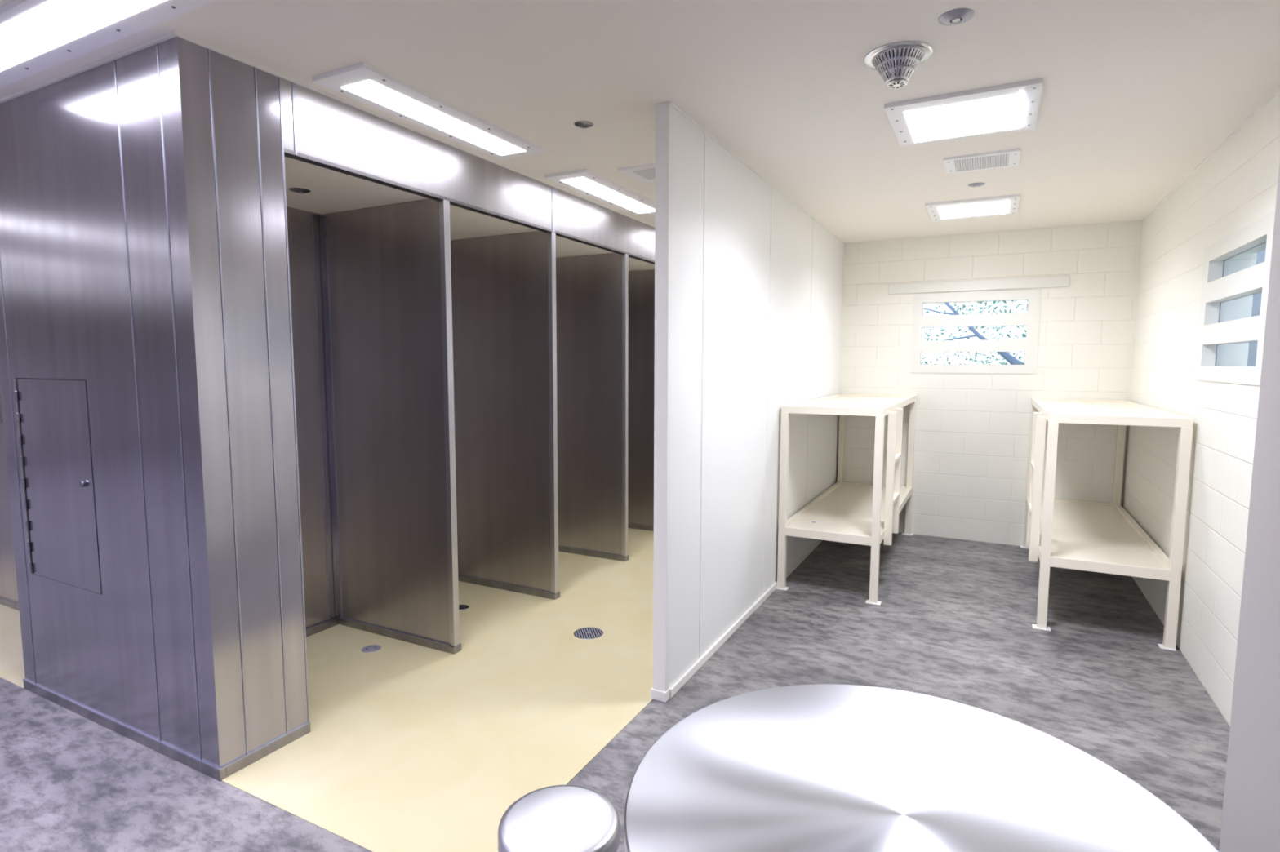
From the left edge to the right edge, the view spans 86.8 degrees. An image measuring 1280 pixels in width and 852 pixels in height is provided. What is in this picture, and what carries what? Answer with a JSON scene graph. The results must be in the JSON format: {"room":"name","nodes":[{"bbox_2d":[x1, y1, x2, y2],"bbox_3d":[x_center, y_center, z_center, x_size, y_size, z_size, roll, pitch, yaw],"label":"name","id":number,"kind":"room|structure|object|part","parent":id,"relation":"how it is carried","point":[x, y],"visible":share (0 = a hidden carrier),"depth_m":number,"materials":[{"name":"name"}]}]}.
{"room":"prison interior","nodes":[
{"label":"prison interior","id":0,"kind":"room"},
{"bbox_2d":[0,391,3,420],"bbox_3d":[-8.885,-0.464,7.291,7.500,2.800,1.822,3,6,27],"label":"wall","id":1,"kind":"structure","parent":0,"point":[1,411],"depth_m":5.78,"materials":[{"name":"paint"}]},
{"bbox_2d":[0,420,19,611],"bbox_3d":[-4.288,0.585,4.561,3.260,1.242,0.105,3,6,27],"label":"wall","id":2,"kind":"structure","parent":0,"point":[8,583],"depth_m":4.47,"materials":[{"name":"metal"}]},
{"bbox_2d":[0,35,310,782],"bbox_3d":[-2.274,-0.053,3.071,1.635,2.800,0.402,3,6,27],"label":"wall","id":3,"kind":"structure","parent":0,"point":[144,252],"depth_m":2.73,"materials":[{"name":"silver metal"}]},
{"bbox_2d":[13,377,102,595],"bbox_3d":[-2.655,0.257,3.071,0.652,0.943,0.016,3,6,27],"label":"access panel","id":4,"kind":"object","parent":3,"relation":"attached to","point":[51,415],"visible":1,"depth_m":3.07,"materials":[{"name":"metal"}]},
{"bbox_2d":[0,30,654,227],"bbox_3d":[-5.889,-1.888,7.617,12.393,0.012,5.415,3,6,27],"label":"trim","id":5,"kind":"structure","parent":3,"relation":"attached to","point":[174,33],"depth_m":2.82,"materials":[{"name":"paint"}]},
{"bbox_2d":[286,206,338,637],"bbox_3d":[-1.178,-0.282,5.539,0.080,2.800,5.010,3,6,27],"label":"wall","id":6,"kind":"structure","parent":0,"point":[300,231],"depth_m":4.00,"materials":[{"name":"metal"}]},
{"bbox_2d":[280,77,654,264],"bbox_3d":[-0.327,-1.481,4.985,0.053,0.304,5.010,3,6,27],"label":"wall header","id":7,"kind":"structure","parent":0,"point":[319,130],"depth_m":3.53,"materials":[{"name":"metal"}]},
{"bbox_2d":[284,155,654,271],"bbox_3d":[-0.752,-1.511,5.203,0.914,0.288,5.010,3,6,27],"label":"ceiling","id":8,"kind":"structure","parent":0,"point":[331,191],"depth_m":3.71,"materials":[{"name":"paint"}]},
{"bbox_2d":[288,187,311,193],"bbox_3d":[-1.735,-1.198,3.455,0.100,0.013,0.100,3,6,27],"label":"sprinkler head","id":9,"kind":"object","parent":8,"relation":"attached to","point":[300,190],"visible":1,"depth_m":3.43},
{"bbox_2d":[0,528,1230,851],"bbox_3d":[-5.683,1.318,4.148,16.228,0.153,12.281,3,6,27],"label":"floor","id":10,"kind":"structure","parent":0,"point":[953,620],"depth_m":3.30,"materials":[{"name":"concrete"}]},
{"bbox_2d":[361,644,381,653],"bbox_3d":[-1.539,1.275,3.876,0.106,0.004,0.106,3,6,27],"label":"drain","id":11,"kind":"object","parent":10,"relation":"on","point":[372,648],"visible":1,"depth_m":3.87,"materials":[{"name":"metal"}]},
{"bbox_2d":[311,199,461,654],"bbox_3d":[-1.469,0.015,3.909,0.965,2.507,0.118,3,6,27],"label":"wall","id":12,"kind":"structure","parent":10,"relation":"on","point":[383,273],"depth_m":3.91,"materials":[{"name":"metal"}]},
{"bbox_2d":[458,604,469,610],"bbox_3d":[-1.198,1.214,4.530,0.106,0.004,0.106,3,6,27],"label":"drain","id":13,"kind":"object","parent":10,"relation":"on","point":[461,607],"visible":0.68,"depth_m":4.52,"materials":[{"name":"metal"}]},
{"bbox_2d":[450,231,559,599],"bbox_3d":[-1.012,-0.067,4.787,0.965,2.507,0.118,3,6,27],"label":"wall","id":14,"kind":"structure","parent":10,"relation":"on","point":[504,286],"depth_m":4.76,"materials":[{"name":"metal"}]},
{"bbox_2d":[497,785,619,851],"bbox_3d":[-0.210,1.249,1.778,0.314,0.460,0.314,3,6,27],"label":"stool","id":15,"kind":"object","parent":10,"relation":"on","point":[557,818],"visible":1,"depth_m":1.74,"materials":[{"name":"silver metal"}]},
{"bbox_2d":[573,627,603,639],"bbox_3d":[-0.312,1.256,4.106,0.180,0.004,0.180,3,6,27],"label":"floor drain","id":16,"kind":"object","parent":10,"relation":"on","point":[584,633],"visible":1,"depth_m":4.10,"materials":[{"name":"metal"}]},
{"bbox_2d":[555,253,628,561],"bbox_3d":[-0.544,-0.150,5.685,0.965,2.507,0.118,3,6,27],"label":"wall","id":17,"kind":"structure","parent":10,"relation":"on","point":[592,291],"depth_m":5.61,"materials":[{"name":"metal"}]},
{"bbox_2d":[627,269,654,531],"bbox_3d":[-0.074,-0.234,6.586,0.965,2.507,0.118,3,6,27],"label":"wall","id":18,"kind":"structure","parent":10,"relation":"on","point":[641,283],"depth_m":6.55,"materials":[{"name":"metal"}]},
{"bbox_2d":[776,393,915,605],"bbox_3d":[1.824,0.450,5.646,0.747,1.336,2.167,3,6,27],"label":"bunk bed","id":19,"kind":"object","parent":10,"relation":"on","point":[861,513],"visible":1,"depth_m":4.92,"materials":[{"name":"metal"}]},
{"bbox_3d":[1.040,1.183,4.935,0.074,0.006,0.067,3,6,27],"label":"foot plate","id":20,"kind":"part","parent":19,"relation":"part of","materials":[{"name":"silver metal"}]},
{"bbox_3d":[1.035,0.543,4.886,0.052,1.282,0.052,3,6,27],"label":"leg","id":21,"kind":"part","parent":19,"relation":"part of","materials":[{"name":"metal"}]},
{"bbox_3d":[2.002,0.371,6.742,0.052,1.282,0.052,3,6,27],"label":"leg","id":22,"kind":"part","parent":19,"relation":"part of","materials":[{"name":"metal"}]},
{"bbox_3d":[1.806,-0.191,5.605,0.692,0.052,2.149,3,6,27],"label":"deck frame","id":23,"kind":"part","parent":19,"relation":"part of","materials":[{"name":"metal"}]},
{"bbox_3d":[1.804,0.684,5.687,0.692,0.062,2.149,3,6,27],"label":"deck frame","id":24,"kind":"part","parent":19,"relation":"part of","materials":[{"name":"metal"}]},
{"bbox_3d":[1.601,1.212,4.645,0.096,0.006,0.067,3,6,27],"label":"foot plate","id":25,"kind":"part","parent":19,"relation":"part of","materials":[{"name":"silver metal"}]},
{"bbox_3d":[1.606,0.572,4.592,0.052,1.282,0.052,3,6,27],"label":"leg","id":26,"kind":"part","parent":19,"relation":"part of","materials":[{"name":"metal"}]},
{"bbox_3d":[1.754,0.371,4.749,0.056,0.951,0.020,3,6,27],"label":"ladder rail","id":27,"kind":"part","parent":19,"relation":"part of","materials":[{"name":"metal"}]},
{"bbox_3d":[1.929,0.340,5.085,0.056,0.951,0.020,3,6,27],"label":"ladder rail","id":28,"kind":"part","parent":19,"relation":"part of","materials":[{"name":"metal"}]},
{"bbox_3d":[2.573,0.400,6.448,0.052,1.282,0.052,3,6,27],"label":"leg","id":29,"kind":"part","parent":19,"relation":"part of","materials":[{"name":"metal"}]},
{"bbox_2d":[624,684,1218,851],"bbox_3d":[0.526,1.146,1.388,1.117,0.740,1.117,3,6,27],"label":"table","id":30,"kind":"object","parent":10,"relation":"on","point":[821,767],"visible":1,"depth_m":1.44,"materials":[{"name":"silver metal"}]},
{"bbox_2d":[1020,398,1193,651],"bbox_3d":[3.235,0.521,4.930,0.743,1.336,2.144,3,6,27],"label":"bunk bed","id":31,"kind":"object","parent":10,"relation":"on","point":[1100,537],"visible":1,"depth_m":4.29,"materials":[{"name":"metal"}]},
{"bbox_3d":[3.456,0.445,5.992,0.052,1.282,0.052,3,6,27],"label":"leg","id":32,"kind":"part","parent":31,"relation":"part of","materials":[{"name":"metal"}]},
{"bbox_3d":[2.734,0.378,4.695,0.056,0.951,0.020,3,6,27],"label":"ladder rail","id":33,"kind":"part","parent":31,"relation":"part of","materials":[{"name":"metal"}]},
{"bbox_3d":[2.559,0.409,4.359,0.056,0.951,0.020,3,6,27],"label":"ladder rail","id":34,"kind":"part","parent":31,"relation":"part of","materials":[{"name":"metal"}]},
{"bbox_3d":[2.494,1.255,4.209,0.096,0.006,0.067,3,6,27],"label":"foot plate","id":35,"kind":"part","parent":31,"relation":"part of","materials":[{"name":"silver metal"}]},
{"bbox_3d":[2.499,0.615,4.156,0.052,1.282,0.052,3,6,27],"label":"leg","id":36,"kind":"part","parent":31,"relation":"part of","materials":[{"name":"metal"}]},
{"bbox_3d":[3.261,0.757,4.947,0.688,0.062,2.126,3,6,27],"label":"deck frame","id":37,"kind":"part","parent":31,"relation":"part of","materials":[{"name":"metal"}]},
{"bbox_3d":[3.263,-0.118,4.865,0.688,0.052,2.126,3,6,27],"label":"deck frame","id":38,"kind":"part","parent":31,"relation":"part of","materials":[{"name":"metal"}]},
{"bbox_3d":[4.023,0.473,5.699,0.052,1.282,0.052,3,6,27],"label":"leg","id":39,"kind":"part","parent":31,"relation":"part of","materials":[{"name":"metal"}]},
{"bbox_3d":[3.052,1.283,3.921,0.074,0.006,0.067,3,6,27],"label":"foot plate","id":40,"kind":"part","parent":31,"relation":"part of","materials":[{"name":"silver metal"}]},
{"bbox_3d":[3.067,0.644,3.863,0.052,1.282,0.052,3,6,27],"label":"leg","id":41,"kind":"part","parent":31,"relation":"part of","materials":[{"name":"metal"}]},
{"bbox_2d":[0,0,1279,243],"bbox_3d":[-5.765,-1.622,3.918,16.428,0.150,12.281,3,6,27],"label":"ceiling","id":42,"kind":"structure","parent":0,"point":[1135,95],"depth_m":2.77,"materials":[{"name":"paint"}]},
{"bbox_2d":[0,0,216,88],"bbox_3d":[-1.772,-1.367,2.215,2.400,0.022,0.277,3,6,27],"label":"recessed light","id":43,"kind":"object","parent":42,"relation":"in","point":[37,36],"visible":1,"depth_m":2.31,"materials":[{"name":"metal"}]},
{"bbox_2d":[0,0,165,71],"bbox_3d":[-1.782,-1.364,2.197,2.260,0.020,0.166,3,6,27],"label":"diffuser","id":44,"kind":"object","parent":43,"relation":"attached to","point":[43,28],"depth_m":2.30,"materials":[{"name":"white plastic"}]},
{"bbox_2d":[311,62,544,159],"bbox_3d":[-0.931,-1.460,3.233,0.302,0.022,1.203,3,6,27],"label":"recessed light","id":45,"kind":"object","parent":42,"relation":"in","point":[363,82],"visible":1,"depth_m":3.07,"materials":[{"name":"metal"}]},
{"bbox_2d":[341,79,525,155],"bbox_3d":[-0.934,-1.461,3.251,0.170,0.020,1.045,3,6,27],"label":"diffuser","id":46,"kind":"object","parent":45,"relation":"attached to","point":[372,91],"depth_m":3.14,"materials":[{"name":"white plastic"}]},
{"bbox_2d":[573,120,593,128],"bbox_3d":[-0.275,-1.470,3.311,0.094,0.013,0.094,3,6,27],"label":"sprinkler head","id":47,"kind":"object","parent":42,"relation":"attached to","point":[582,124],"visible":1,"depth_m":3.29},
{"bbox_2d":[545,168,654,215],"bbox_3d":[-0.177,-1.594,4.678,0.302,0.022,1.213,3,6,27],"label":"recessed light","id":48,"kind":"object","parent":42,"relation":"in","point":[585,181],"visible":0.84,"depth_m":4.52,"materials":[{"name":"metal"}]},
{"bbox_2d":[560,177,654,213],"bbox_3d":[-0.182,-1.595,4.694,0.170,0.020,1.060,3,6,27],"label":"diffuser","id":49,"kind":"object","parent":48,"relation":"attached to","point":[590,186],"depth_m":4.61,"materials":[{"name":"white plastic"}]},
{"bbox_2d":[618,163,655,182],"bbox_3d":[0.085,-1.547,4.135,0.310,0.012,0.320,3,6,27],"label":"ceiling vent","id":50,"kind":"object","parent":42,"relation":"in","point":[646,173],"visible":0.52,"depth_m":4.11,"materials":[{"name":"metal"}]},
{"bbox_2d":[633,168,655,179],"bbox_3d":[0.085,-1.546,4.135,0.190,0.004,0.220,3,6,27],"label":"grille","id":51,"kind":"object","parent":50,"relation":"attached to","point":[643,173],"depth_m":4.14,"materials":[{"name":"white metal"}]},
{"bbox_2d":[864,40,933,88],"bbox_3d":[0.978,-1.351,2.573,0.244,0.108,0.244,3,6,27],"label":"guard","id":52,"kind":"object","parent":42,"relation":"attached to","point":[892,55],"visible":1,"depth_m":2.53,"materials":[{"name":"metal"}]},
{"bbox_2d":[937,8,974,25],"bbox_3d":[1.062,-1.370,2.276,0.110,0.013,0.110,3,6,27],"label":"sprinkler head","id":53,"kind":"object","parent":42,"relation":"attached to","point":[959,15],"visible":1,"depth_m":2.26},
{"bbox_2d":[884,78,1042,146],"bbox_3d":[1.512,-1.442,3.170,0.619,0.035,0.608,3,6,27],"label":"recessed light","id":54,"kind":"object","parent":42,"relation":"in","point":[1010,107],"visible":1,"depth_m":3.10,"materials":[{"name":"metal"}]},
{"bbox_2d":[903,93,1022,142],"bbox_3d":[1.524,-1.450,3.192,0.476,0.020,0.484,3,6,27],"label":"diffuser","id":55,"kind":"object","parent":54,"relation":"attached to","point":[1000,113],"depth_m":3.17,"materials":[{"name":"white plastic"}]},
{"bbox_2d":[924,194,1020,222],"bbox_3d":[2.493,-1.625,5.077,0.605,0.022,0.633,3,6,27],"label":"recessed light","id":56,"kind":"object","parent":42,"relation":"in","point":[1006,205],"visible":1,"depth_m":5.00,"materials":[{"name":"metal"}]},
{"bbox_2d":[937,200,1009,218],"bbox_3d":[2.497,-1.624,5.068,0.470,0.020,0.445,3,6,27],"label":"diffuser","id":57,"kind":"object","parent":56,"relation":"attached to","point":[994,207],"depth_m":5.05,"materials":[{"name":"white plastic"}]},
{"bbox_2d":[968,182,985,186],"bbox_3d":[2.192,-1.568,4.410,0.100,0.013,0.100,3,6,27],"label":"sprinkler head","id":58,"kind":"object","parent":42,"relation":"attached to","point":[979,184],"visible":1,"depth_m":4.39},
{"bbox_2d":[943,148,1021,173],"bbox_3d":[1.965,-1.519,3.896,0.384,0.015,0.315,3,6,27],"label":"ceiling vent","id":59,"kind":"object","parent":42,"relation":"in","point":[1011,157],"visible":1,"depth_m":3.87,"materials":[{"name":"metal"}]},
{"bbox_2d":[954,153,1008,171],"bbox_3d":[1.965,-1.519,3.896,0.274,0.004,0.259,3,6,27],"label":"grille","id":60,"kind":"object","parent":59,"relation":"attached to","point":[998,160],"depth_m":3.90,"materials":[{"name":"white metal"}]},
{"bbox_2d":[650,102,844,702],"bbox_3d":[1.024,-0.221,4.946,0.087,2.800,4.039,3,6,27],"label":"wall","id":61,"kind":"structure","parent":0,"point":[748,286],"depth_m":3.85,"materials":[{"name":"beige paint"}]},
{"bbox_2d":[668,101,844,244],"bbox_3d":[1.060,-1.609,4.804,0.010,0.010,4.031,3,6,27],"label":"trim","id":62,"kind":"structure","parent":61,"relation":"attached to","point":[670,103],"depth_m":3.88,"materials":[{"name":"paint"}]},
{"bbox_2d":[836,221,1142,546],"bbox_3d":[-2.897,-0.643,9.349,16.228,2.800,0.200,3,6,27],"label":"wall","id":63,"kind":"structure","parent":0,"point":[971,437],"depth_m":6.12,"materials":[{"name":"white brick"}]},
{"bbox_2d":[910,288,1041,373],"bbox_3d":[3.032,-0.849,6.163,1.035,0.735,0.076,3,6,27],"label":"window","id":64,"kind":"structure","parent":63,"relation":"in","point":[990,331],"depth_m":6.15,"materials":[{"name":"metal"}]},
{"bbox_3d":[3.042,-0.851,6.196,0.887,0.620,0.008,3,6,27],"label":"pane","id":65,"kind":"part","parent":64,"relation":"part of","materials":[{"name":"clear glass"}]},
{"bbox_2d":[888,275,1069,293],"bbox_3d":[3.007,-1.266,6.091,1.450,0.091,0.018,3,6,27],"label":"trim","id":66,"kind":"structure","parent":63,"relation":"attached to","point":[1057,281],"depth_m":6.06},
{"bbox_2d":[844,220,1141,244],"bbox_3d":[3.032,-1.720,6.040,2.343,0.010,0.010,3,6,27],"label":"trim","id":67,"kind":"structure","parent":63,"relation":"attached to","point":[1133,220],"depth_m":5.96,"materials":[{"name":"paint"}]},
{"bbox_2d":[1122,91,1279,727],"bbox_3d":[3.219,-0.105,3.761,0.200,2.800,4.131,3,6,27],"label":"wall","id":68,"kind":"structure","parent":0,"point":[1237,186],"depth_m":3.73,"materials":[{"name":"white"}]},
{"bbox_2d":[1141,87,1279,222],"bbox_3d":[3.129,-1.498,3.679,0.010,0.010,4.131,3,6,27],"label":"trim","id":69,"kind":"structure","parent":68,"relation":"attached to","point":[1277,91],"depth_m":3.58,"materials":[{"name":"paint"}]},
{"bbox_2d":[1194,210,1275,385],"bbox_3d":[2.936,-0.581,3.315,0.076,0.735,1.110,3,6,27],"label":"window","id":70,"kind":"structure","parent":68,"relation":"in","point":[1242,290],"depth_m":3.34,"materials":[{"name":"metal"}]},
{"bbox_3d":[2.965,-0.579,3.297,0.008,0.620,0.915,3,6,27],"label":"pane","id":71,"kind":"part","parent":70,"relation":"part of","materials":[{"name":"clear glass"}]},
{"bbox_2d":[1218,161,1279,851],"bbox_3d":[0.283,0.382,-1.498,0.545,2.800,7.550,3,6,27],"label":"wall","id":72,"kind":"structure","parent":0,"point":[1251,815],"depth_m":1.87,"materials":[{"name":"paint"}]}
]}

